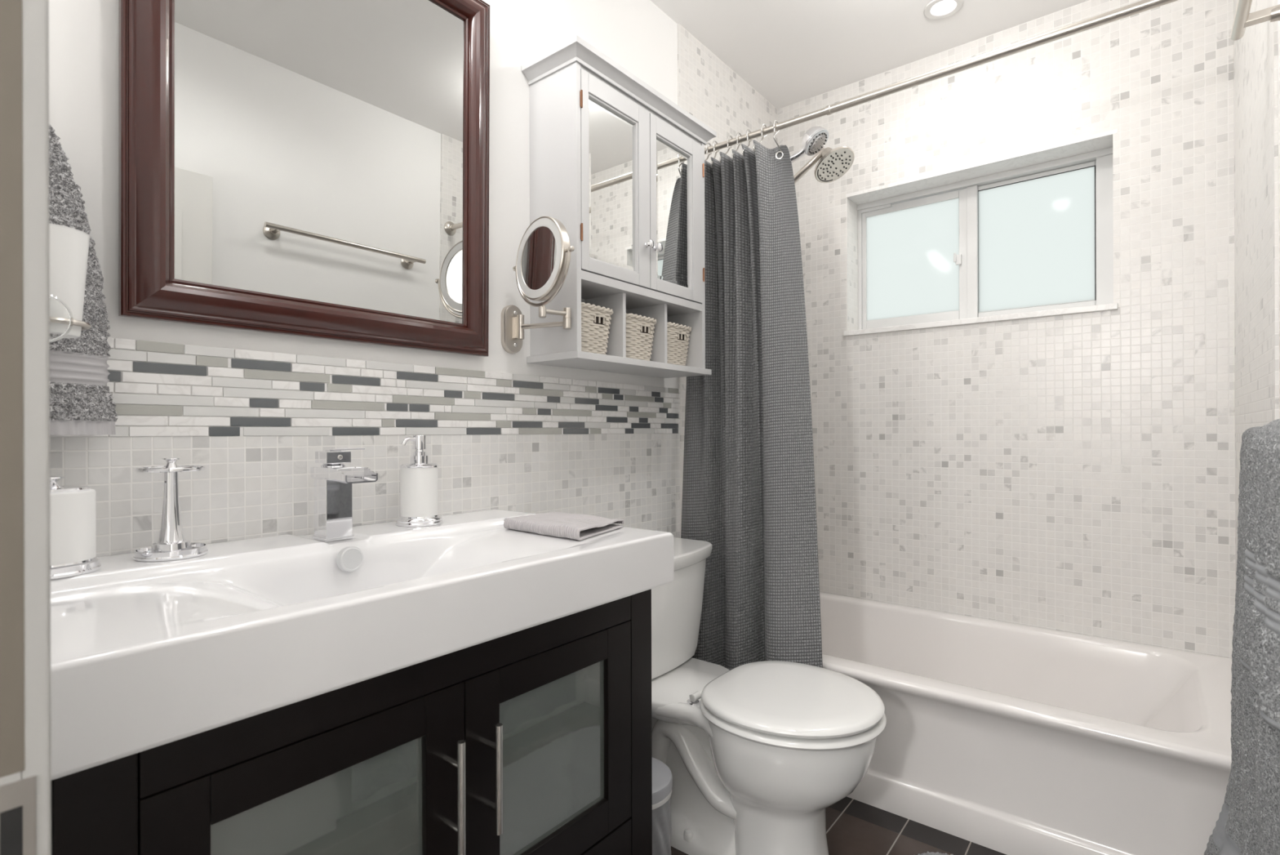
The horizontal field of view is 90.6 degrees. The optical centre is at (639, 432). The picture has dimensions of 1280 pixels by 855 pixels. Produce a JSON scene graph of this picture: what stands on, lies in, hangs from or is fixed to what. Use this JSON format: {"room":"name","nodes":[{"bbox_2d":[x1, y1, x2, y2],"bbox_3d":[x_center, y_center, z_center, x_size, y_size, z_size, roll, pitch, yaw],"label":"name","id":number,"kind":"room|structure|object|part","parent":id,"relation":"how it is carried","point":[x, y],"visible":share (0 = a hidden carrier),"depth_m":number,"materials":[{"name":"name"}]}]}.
{"room":"bathroom","nodes":[
{"label":"bathroom","id":0,"kind":"room"},
{"bbox_2d":[48,0,777,556],"bbox_3d":[-0.207,-0.171,1.918,0.120,2.570,2.856,0,0,39],"label":"wall","id":1,"kind":"structure","parent":0,"point":[249,486],"depth_m":1.51,"materials":[{"name":"white paint"}]},
{"bbox_2d":[118,0,489,356],"bbox_3d":[-0.598,-0.622,1.289,0.037,0.869,0.723,1,1,39],"label":"framed mirror","id":2,"kind":"object","parent":1,"relation":"attached to","point":[308,168],"visible":1,"depth_m":1.24,"materials":[{"name":"brown wood"}]},
{"bbox_2d":[49,337,679,436],"bbox_3d":[-0.450,-0.074,1.520,0.006,0.159,1.890,0,0,39],"label":"tile backsplash","id":3,"kind":"structure","parent":1,"relation":"attached to","point":[533,424],"depth_m":1.31,"materials":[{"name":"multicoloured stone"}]},
{"bbox_2d":[501,215,574,353],"bbox_3d":[-0.222,-0.362,1.574,0.118,0.309,0.304,0,0,-43],"label":"makeup mirror","id":4,"kind":"object","parent":1,"relation":"attached to","point":[544,251],"visible":1,"depth_m":1.53,"materials":[{"name":"silver metal"}]},
{"bbox_3d":[-0.335,-0.270,1.660,0.016,0.126,0.062,0,0,39],"label":"wall plate","id":5,"kind":"part","parent":4,"relation":"part of","materials":[{"name":"silver metal"}]},
{"bbox_3d":[-0.245,-0.275,1.627,0.128,0.014,0.012,0,0,19],"label":"arm","id":6,"kind":"part","parent":4,"relation":"part of","materials":[{"name":"silver metal"}]},
{"bbox_3d":[-0.235,-0.293,1.525,0.018,0.034,0.018,0,0,39],"label":"post","id":7,"kind":"part","parent":4,"relation":"part of","materials":[{"name":"silver metal"}]},
{"bbox_3d":[-0.210,-0.296,1.566,0.012,0.019,0.097,0,0,31],"label":"arm","id":8,"kind":"part","parent":4,"relation":"part of","materials":[{"name":"silver metal"}]},
{"bbox_2d":[521,35,716,377],"bbox_3d":[-0.032,-0.585,1.887,0.206,0.796,0.653,0,0,39],"label":"upper cabinet","id":9,"kind":"object","parent":1,"relation":"attached to","point":[613,159],"visible":0.99,"depth_m":1.75,"materials":[{"name":"grey paint"}]},
{"bbox_2d":[581,302,613,354],"bbox_3d":[-0.166,-0.275,1.753,0.146,0.138,0.177,0,0,39],"label":"wicker basket","id":10,"kind":"object","parent":9,"relation":"on","point":[595,326],"visible":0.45,"depth_m":1.71,"materials":[{"name":"beige wicker"}]},
{"bbox_3d":[-0.077,-0.667,1.730,0.004,0.420,0.196,0,0,39],"label":"mirror pane","id":11,"kind":"part","parent":9,"relation":"part of","materials":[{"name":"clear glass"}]},
{"bbox_3d":[-0.067,-0.675,1.737,0.017,0.512,0.286,0,0,39],"label":"mirror door","id":12,"kind":"part","parent":9,"relation":"part of","materials":[{"name":"grey paint"}]},
{"bbox_3d":[-0.033,-0.962,1.886,0.205,0.042,0.653,0,0,39],"label":"crown","id":13,"kind":"part","parent":9,"relation":"part of","materials":[{"name":"grey paint"}]},
{"bbox_2d":[526,350,711,377],"bbox_3d":[-0.036,-0.196,1.890,0.192,0.018,0.625,0,0,39],"label":"shelf","id":14,"kind":"object","parent":9,"relation":"attached to","point":[617,363],"depth_m":1.78,"materials":[{"name":"grey paint"}]},
{"bbox_2d":[626,313,656,360],"bbox_3d":[-0.041,-0.275,1.910,0.146,0.138,0.177,0,0,39],"label":"wicker basket","id":15,"kind":"object","parent":9,"relation":"on","point":[639,329],"visible":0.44,"depth_m":1.86,"materials":[{"name":"beige wicker"}]},
{"bbox_3d":[0.026,-0.539,1.817,0.027,0.025,0.025,0,0,39],"label":"knob","id":16,"kind":"part","parent":9,"relation":"part of","materials":[{"name":"silver metal"}]},
{"bbox_3d":[0.052,-0.539,1.850,0.027,0.025,0.025,0,0,39],"label":"knob","id":17,"kind":"part","parent":9,"relation":"part of","materials":[{"name":"silver metal"}]},
{"bbox_3d":[0.100,-0.667,1.951,0.004,0.420,0.180,0,0,39],"label":"mirror pane","id":18,"kind":"part","parent":9,"relation":"part of","materials":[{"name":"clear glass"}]},
{"bbox_3d":[0.112,-0.675,1.960,0.017,0.512,0.279,0,0,39],"label":"mirror door","id":19,"kind":"part","parent":9,"relation":"part of","materials":[{"name":"grey paint"}]},
{"bbox_2d":[666,321,691,365],"bbox_3d":[0.078,-0.275,2.058,0.146,0.138,0.177,0,0,39],"label":"wicker basket","id":20,"kind":"object","parent":9,"relation":"on","point":[677,339],"visible":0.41,"depth_m":2.01,"materials":[{"name":"beige wicker"}]},
{"bbox_2d":[790,125,828,162],"bbox_3d":[0.495,-0.342,2.357,0.425,1.479,0.101,0,0,39],"label":"shower","id":21,"kind":"object","parent":1,"relation":"attached to","point":[815,138],"visible":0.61,"depth_m":2.24,"materials":[{"name":"silver metal"}]},
{"bbox_2d":[793,146,854,183],"bbox_3d":[0.575,-0.916,2.420,0.478,0.268,0.151,0,0,39],"label":"shower","id":22,"kind":"object","parent":1,"relation":"attached to","point":[832,165],"visible":0.76,"depth_m":2.32,"materials":[{"name":"silver metal"}]},
{"bbox_3d":[0.539,-0.915,2.449,0.385,0.268,0.064,0,0,39],"label":"arm","id":23,"kind":"part","parent":22,"relation":"part of","materials":[{"name":"silver metal"}]},
{"bbox_2d":[704,0,1177,154],"bbox_3d":[0.761,-1.001,1.829,1.505,0.068,0.068,0,0,39],"label":"shower rod","id":24,"kind":"object","parent":1,"relation":"attached to","point":[1142,6],"visible":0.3,"depth_m":1.72,"materials":[{"name":"silver metal"}]},
{"bbox_2d":[705,142,712,160],"bbox_3d":[0.232,-0.967,2.224,0.007,0.114,0.084,0,0,36],"label":"curtain hook","id":25,"kind":"object","parent":24,"relation":"hanging from","point":[709,144],"visible":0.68,"depth_m":2.23,"materials":[{"name":"silver metal"}]},
{"bbox_2d":[711,140,719,168],"bbox_3d":[0.261,-0.967,2.213,0.013,0.114,0.067,0,0,28],"label":"curtain hook","id":26,"kind":"object","parent":24,"relation":"hanging from","point":[713,141],"visible":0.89,"depth_m":2.21,"materials":[{"name":"silver metal"}]},
{"bbox_2d":[719,135,733,163],"bbox_3d":[0.296,-0.967,2.172,0.013,0.114,0.087,0,0,39],"label":"curtain hook","id":27,"kind":"object","parent":24,"relation":"hanging from","point":[728,136],"visible":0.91,"depth_m":2.18,"materials":[{"name":"silver metal"}]},
{"bbox_2d":[731,132,742,159],"bbox_3d":[0.330,-0.967,2.150,0.008,0.114,0.079,0,0,35],"label":"curtain hook","id":28,"kind":"object","parent":24,"relation":"hanging from","point":[737,133],"visible":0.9,"depth_m":2.15,"materials":[{"name":"silver metal"}]},
{"bbox_2d":[742,128,752,156],"bbox_3d":[0.358,-0.967,2.122,0.012,0.114,0.087,0,0,30],"label":"curtain hook","id":29,"kind":"object","parent":24,"relation":"hanging from","point":[747,130],"visible":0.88,"depth_m":2.13,"materials":[{"name":"silver metal"}]},
{"bbox_2d":[680,139,822,669],"bbox_3d":[0.355,-0.054,2.084,0.524,1.792,0.175,0,0,39],"label":"shower curtain","id":30,"kind":"object","parent":24,"relation":"hanging from","point":[748,489],"visible":0.83,"depth_m":2.06,"materials":[{"name":"grey fabric"}]},
{"bbox_2d":[752,123,767,151],"bbox_3d":[0.396,-0.968,2.088,0.013,0.114,0.092,0,0,39],"label":"curtain hook","id":31,"kind":"object","parent":24,"relation":"hanging from","point":[763,124],"visible":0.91,"depth_m":2.10,"materials":[{"name":"silver metal"}]},
{"bbox_2d":[773,120,782,151],"bbox_3d":[0.452,-0.968,2.083,0.052,0.113,0.012,0,0,-41],"label":"curtain hook","id":32,"kind":"object","parent":24,"relation":"hanging from","point":[776,121],"visible":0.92,"depth_m":2.07,"materials":[{"name":"silver metal"}]},
{"bbox_3d":[-0.922,-0.471,0.901,0.048,0.118,0.100,0,0,39],"label":"towel ring","id":33,"kind":"object","parent":1,"relation":"attached to","visible":0},
{"bbox_2d":[48,124,117,434],"bbox_3d":[-0.890,-0.223,0.900,0.079,0.453,0.231,0,0,44],"label":"hand towel","id":34,"kind":"object","parent":33,"relation":"hanging from","point":[81,402],"visible":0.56,"depth_m":0.94,"materials":[{"name":"grey fabric"}]},
{"bbox_2d":[671,796,1006,854],"bbox_3d":[0.167,1.137,0.539,2.420,0.050,4.546,0,0,39],"label":"floor","id":35,"kind":"structure","parent":0,"point":[853,826],"depth_m":1.74,"materials":[{"name":"tile"}]},
{"bbox_2d":[51,588,652,854],"bbox_3d":[-0.438,0.718,1.087,0.548,0.792,0.911,0,0,39],"label":"vanity cabinet","id":36,"kind":"object","parent":35,"relation":"on","point":[536,740],"visible":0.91,"depth_m":0.90,"materials":[{"name":"black wood"}]},
{"bbox_3d":[-0.391,0.565,0.798,0.020,0.386,0.388,0,0,39],"label":"cabinet door","id":37,"kind":"part","parent":36,"relation":"part of","materials":[{"name":"black wood"}]},
{"bbox_3d":[-0.393,0.561,0.799,0.004,0.275,0.271,0,0,39],"label":"glass pane","id":38,"kind":"part","parent":36,"relation":"part of","materials":[{"name":"grey glass"}]},
{"bbox_2d":[50,508,674,779],"bbox_3d":[-0.442,0.259,1.117,0.511,0.125,1.006,0,0,39],"label":"washbasin","id":39,"kind":"object","parent":36,"relation":"in","point":[144,655],"visible":0.88,"depth_m":0.85,"materials":[{"name":"white ceramic"}]},
{"bbox_2d":[49,475,101,578],"bbox_3d":[-0.826,0.129,0.888,0.106,0.136,0.106,0,0,39],"label":"jar","id":40,"kind":"object","parent":39,"relation":"on","point":[73,508],"visible":0.5,"depth_m":0.87,"materials":[{"name":"white ceramic"}]},
{"bbox_2d":[133,457,208,561],"bbox_3d":[-0.748,0.118,1.011,0.096,0.157,0.096,0,0,39],"label":"toothbrush holder","id":41,"kind":"object","parent":39,"relation":"on","point":[171,544],"visible":1,"depth_m":1.00,"materials":[{"name":"silver metal"}]},
{"bbox_3d":[-0.748,0.185,1.011,0.096,0.024,0.096,0,0,39],"label":"dish","id":42,"kind":"part","parent":41,"relation":"part of","materials":[{"name":"silver metal"}]},
{"bbox_2d":[310,447,377,542],"bbox_3d":[-0.544,0.116,1.190,0.138,0.172,0.088,0,0,39],"label":"faucet","id":43,"kind":"object","parent":39,"relation":"on","point":[333,486],"visible":1,"depth_m":1.18,"materials":[{"name":"silver metal"}]},
{"bbox_3d":[-0.581,0.067,1.202,0.061,0.003,0.052,0,0,39],"label":"spout","id":44,"kind":"part","parent":43,"relation":"part of","materials":[{"name":"silver metal"}]},
{"bbox_3d":[-0.553,0.078,1.180,0.138,0.025,0.060,0,0,39],"label":"spout","id":45,"kind":"part","parent":43,"relation":"part of","materials":[{"name":"silver metal"}]},
{"bbox_3d":[-0.569,0.034,1.223,0.022,0.006,0.068,0,0,39],"label":"lever","id":46,"kind":"part","parent":43,"relation":"part of","materials":[{"name":"silver metal"}]},
{"bbox_2d":[395,435,442,526],"bbox_3d":[-0.475,0.101,1.362,0.095,0.190,0.095,0,0,39],"label":"soap dispenser","id":47,"kind":"object","parent":39,"relation":"on","point":[419,477],"visible":1,"depth_m":1.33,"materials":[{"name":"white ceramic"}]},
{"bbox_2d":[400,466,438,516],"bbox_3d":[-0.474,0.126,1.362,0.077,0.104,0.077,0,0,39],"label":"bottle","id":48,"kind":"object","parent":47,"relation":"on","point":[419,486],"depth_m":1.33,"materials":[{"name":"white ceramic"}]},
{"bbox_2d":[503,511,624,540],"bbox_3d":[-0.168,0.200,1.400,0.273,0.027,0.205,0,0,39],"label":"washcloth","id":49,"kind":"object","parent":39,"relation":"on","point":[579,526],"visible":1,"depth_m":1.35,"materials":[{"name":"grey fabric"}]},
{"bbox_3d":[-0.265,0.516,0.903,0.047,0.161,0.012,0,0,39],"label":"handle","id":50,"kind":"part","parent":36,"relation":"part of","materials":[{"name":"silver metal"}]},
{"bbox_3d":[-0.224,0.516,0.954,0.047,0.161,0.012,0,0,39],"label":"handle","id":51,"kind":"part","parent":36,"relation":"part of","materials":[{"name":"silver metal"}]},
{"bbox_3d":[-0.146,0.565,1.103,0.020,0.386,0.388,0,0,39],"label":"cabinet door","id":52,"kind":"part","parent":36,"relation":"part of","materials":[{"name":"black wood"}]},
{"bbox_3d":[-0.150,0.560,1.103,0.004,0.275,0.264,0,0,39],"label":"glass pane","id":53,"kind":"part","parent":36,"relation":"part of","materials":[{"name":"grey glass"}]},
{"bbox_3d":[-0.145,0.885,1.103,0.020,0.248,0.388,0,0,39],"label":"drawer","id":54,"kind":"part","parent":36,"relation":"part of","materials":[{"name":"black wood"}]},
{"bbox_2d":[652,757,672,854],"bbox_3d":[-0.016,0.969,1.557,0.193,0.286,0.193,0,0,39],"label":"pedal bin","id":55,"kind":"object","parent":35,"relation":"on","point":[662,775],"visible":0.36,"depth_m":1.50,"materials":[{"name":"grey"}]},
{"bbox_3d":[-0.017,0.846,1.557,0.193,0.040,0.193,0,0,39],"label":"lid","id":56,"kind":"part","parent":55,"relation":"part of","materials":[{"name":"grey plastic"}]},
{"bbox_2d":[651,537,886,854],"bbox_3d":[0.245,0.732,1.718,0.807,0.761,0.520,0,0,39],"label":"toilet","id":57,"kind":"object","parent":35,"relation":"on","point":[756,753],"visible":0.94,"depth_m":1.58,"materials":[{"name":"white ceramic"}]},
{"bbox_3d":[0.014,0.554,1.902,0.218,0.306,0.482,0,0,39],"label":"tank","id":58,"kind":"part","parent":57,"relation":"part of","materials":[{"name":"white ceramic"}]},
{"bbox_3d":[0.020,0.378,1.896,0.235,0.044,0.520,0,0,39],"label":"tank lid","id":59,"kind":"part","parent":57,"relation":"part of","materials":[{"name":"white ceramic"}]},
{"bbox_3d":[0.389,0.693,1.602,0.438,0.018,0.442,0,0,39],"label":"seat","id":60,"kind":"part","parent":57,"relation":"part of","materials":[{"name":"white plastic"}]},
{"bbox_3d":[0.388,0.666,1.602,0.430,0.029,0.434,0,0,39],"label":"seat lid","id":61,"kind":"part","parent":57,"relation":"part of","materials":[{"name":"white plastic"}]},
{"bbox_2d":[917,851,952,854],"bbox_3d":[0.701,1.094,1.242,0.559,0.033,0.802,0,0,39],"label":"bath mat","id":62,"kind":"object","parent":35,"relation":"on","point":[927,852],"visible":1,"depth_m":1.63,"materials":[{"name":"grey fabric"}]},
{"bbox_2d":[819,591,1231,854],"bbox_3d":[0.982,0.900,2.096,1.503,0.420,0.752,0,0,39],"label":"bathtub","id":63,"kind":"object","parent":35,"relation":"on","point":[1007,738],"visible":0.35,"depth_m":1.75,"materials":[{"name":"white ceramic"}]},
{"bbox_2d":[650,0,1088,109],"bbox_3d":[0.158,-1.482,0.539,2.420,0.050,4.546,0,0,39],"label":"ceiling","id":64,"kind":"structure","parent":0,"point":[789,51],"depth_m":2.31,"materials":[{"name":"white paint"}]},
{"bbox_2d":[923,0,963,19],"bbox_3d":[1.042,-1.457,2.175,0.124,0.006,0.124,0,0,39],"label":"recessed light","id":65,"kind":"object","parent":64,"relation":"in","point":[941,6],"visible":1,"depth_m":2.18,"materials":[{"name":"white"}]},
{"bbox_2d":[777,0,1235,658],"bbox_3d":[1.315,-0.176,2.420,1.627,2.570,0.170,0,0,39],"label":"wall","id":66,"kind":"structure","parent":0,"point":[1075,473],"depth_m":2.20,"materials":[{"name":"tile"}]},
{"bbox_2d":[843,302,1117,336],"bbox_3d":[1.261,-0.415,2.433,0.921,0.021,0.153,0,0,39],"label":"trim","id":67,"kind":"structure","parent":66,"relation":"attached to","point":[1113,306],"depth_m":2.32,"materials":[{"name":"white stone"}]},
{"bbox_2d":[845,128,1117,204],"bbox_3d":[1.267,-0.996,2.436,0.913,0.014,0.140,0,0,39],"label":"trim","id":68,"kind":"structure","parent":66,"relation":"attached to","point":[1102,140],"depth_m":2.36,"materials":[{"name":"white paint"}]},
{"bbox_2d":[857,146,1113,329],"bbox_3d":[1.310,-0.708,2.496,0.897,0.563,0.051,0,0,39],"label":"window","id":69,"kind":"structure","parent":66,"relation":"in","point":[1039,237],"depth_m":2.46,"materials":[{"name":"white glass"}]},
{"bbox_3d":[1.131,-0.710,2.644,0.372,0.458,0.003,0,0,39],"label":"pane","id":70,"kind":"part","parent":69,"relation":"part of","materials":[{"name":"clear glass"}]},
{"bbox_3d":[1.137,-0.702,2.639,0.418,0.525,0.014,0,0,39],"label":"sliding sash","id":71,"kind":"part","parent":69,"relation":"part of","materials":[{"name":"white glass"}]},
{"bbox_3d":[1.480,-0.711,2.380,0.379,0.481,0.003,0,0,39],"label":"pane","id":72,"kind":"part","parent":69,"relation":"part of","materials":[{"name":"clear glass"}]},
{"bbox_3d":[1.482,-0.705,2.380,0.389,0.525,0.013,0,0,39],"label":"fixed sash","id":73,"kind":"part","parent":69,"relation":"part of","materials":[{"name":"white glass"}]},
{"bbox_2d":[1233,0,1279,594],"bbox_3d":[1.010,-0.175,0.835,0.120,2.570,2.686,0,0,39],"label":"wall","id":74,"kind":"structure","parent":0,"point":[1256,55],"depth_m":1.53,"materials":[{"name":"white paint"}]},
{"bbox_2d":[1230,0,1279,40],"bbox_3d":[0.989,-0.783,0.963,0.082,0.064,0.702,0,0,39],"label":"towel rail","id":75,"kind":"object","parent":74,"relation":"attached to","point":[1242,19],"visible":1,"depth_m":1.19,"materials":[{"name":"silver metal"}]},
{"bbox_3d":[0.950,0.010,0.893,0.058,0.060,0.822,0,0,39],"label":"towel bar","id":76,"kind":"object","parent":74,"relation":"attached to","visible":0},
{"bbox_2d":[1204,426,1279,854],"bbox_3d":[0.906,0.500,0.925,0.116,1.021,0.861,0,0,39],"label":"bath towel","id":77,"kind":"object","parent":76,"relation":"hanging from","point":[1248,823],"visible":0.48,"depth_m":0.99,"materials":[{"name":"grey fabric"}]},
{"bbox_2d":[1239,418,1279,730],"bbox_3d":[0.780,0.145,0.724,0.125,0.334,0.308,0,0,39],"label":"towel","id":78,"kind":"object","parent":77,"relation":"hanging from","point":[1260,637],"visible":1,"depth_m":0.74,"materials":[{"name":"grey fabric"}]},
{"bbox_3d":[-0.422,-0.171,0.347,1.519,2.570,0.115,0,0,39],"label":"wall","id":79,"kind":"structure","parent":0,"visible":0},
{"bbox_2d":[0,0,51,854],"bbox_3d":[-0.450,0.059,0.370,0.083,2.110,0.145,0,0,39],"label":"trim","id":80,"kind":"structure","parent":79,"relation":"attached to","point":[25,746],"depth_m":0.39,"materials":[{"name":"grey paint"}]},
{"bbox_3d":[-0.387,0.245,0.383,0.001,0.062,0.032,0,0,39],"label":"plate","id":81,"kind":"part","parent":80,"relation":"part of","materials":[{"name":"silver metal"}]},
{"bbox_2d":[49,293,91,342],"bbox_3d":[-0.804,-0.146,0.820,0.102,0.065,0.146,0,0,39],"label":"holder","id":82,"kind":"object","parent":79,"relation":"attached to","point":[61,318],"visible":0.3,"depth_m":0.82,"materials":[{"name":"silver metal"}]},
{"bbox_2d":[49,223,90,337],"bbox_3d":[-0.792,-0.201,0.852,0.081,0.140,0.081,0,0,39],"label":"tumbler","id":83,"kind":"object","parent":82,"relation":"in","point":[68,246],"visible":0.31,"depth_m":0.84,"materials":[{"name":"white plastic"}]},
{"bbox_3d":[-0.812,-0.146,0.827,0.082,0.044,0.146,0,0,39],"label":"ring arm","id":84,"kind":"part","parent":82,"relation":"part of","materials":[{"name":"silver metal"}]}
]}

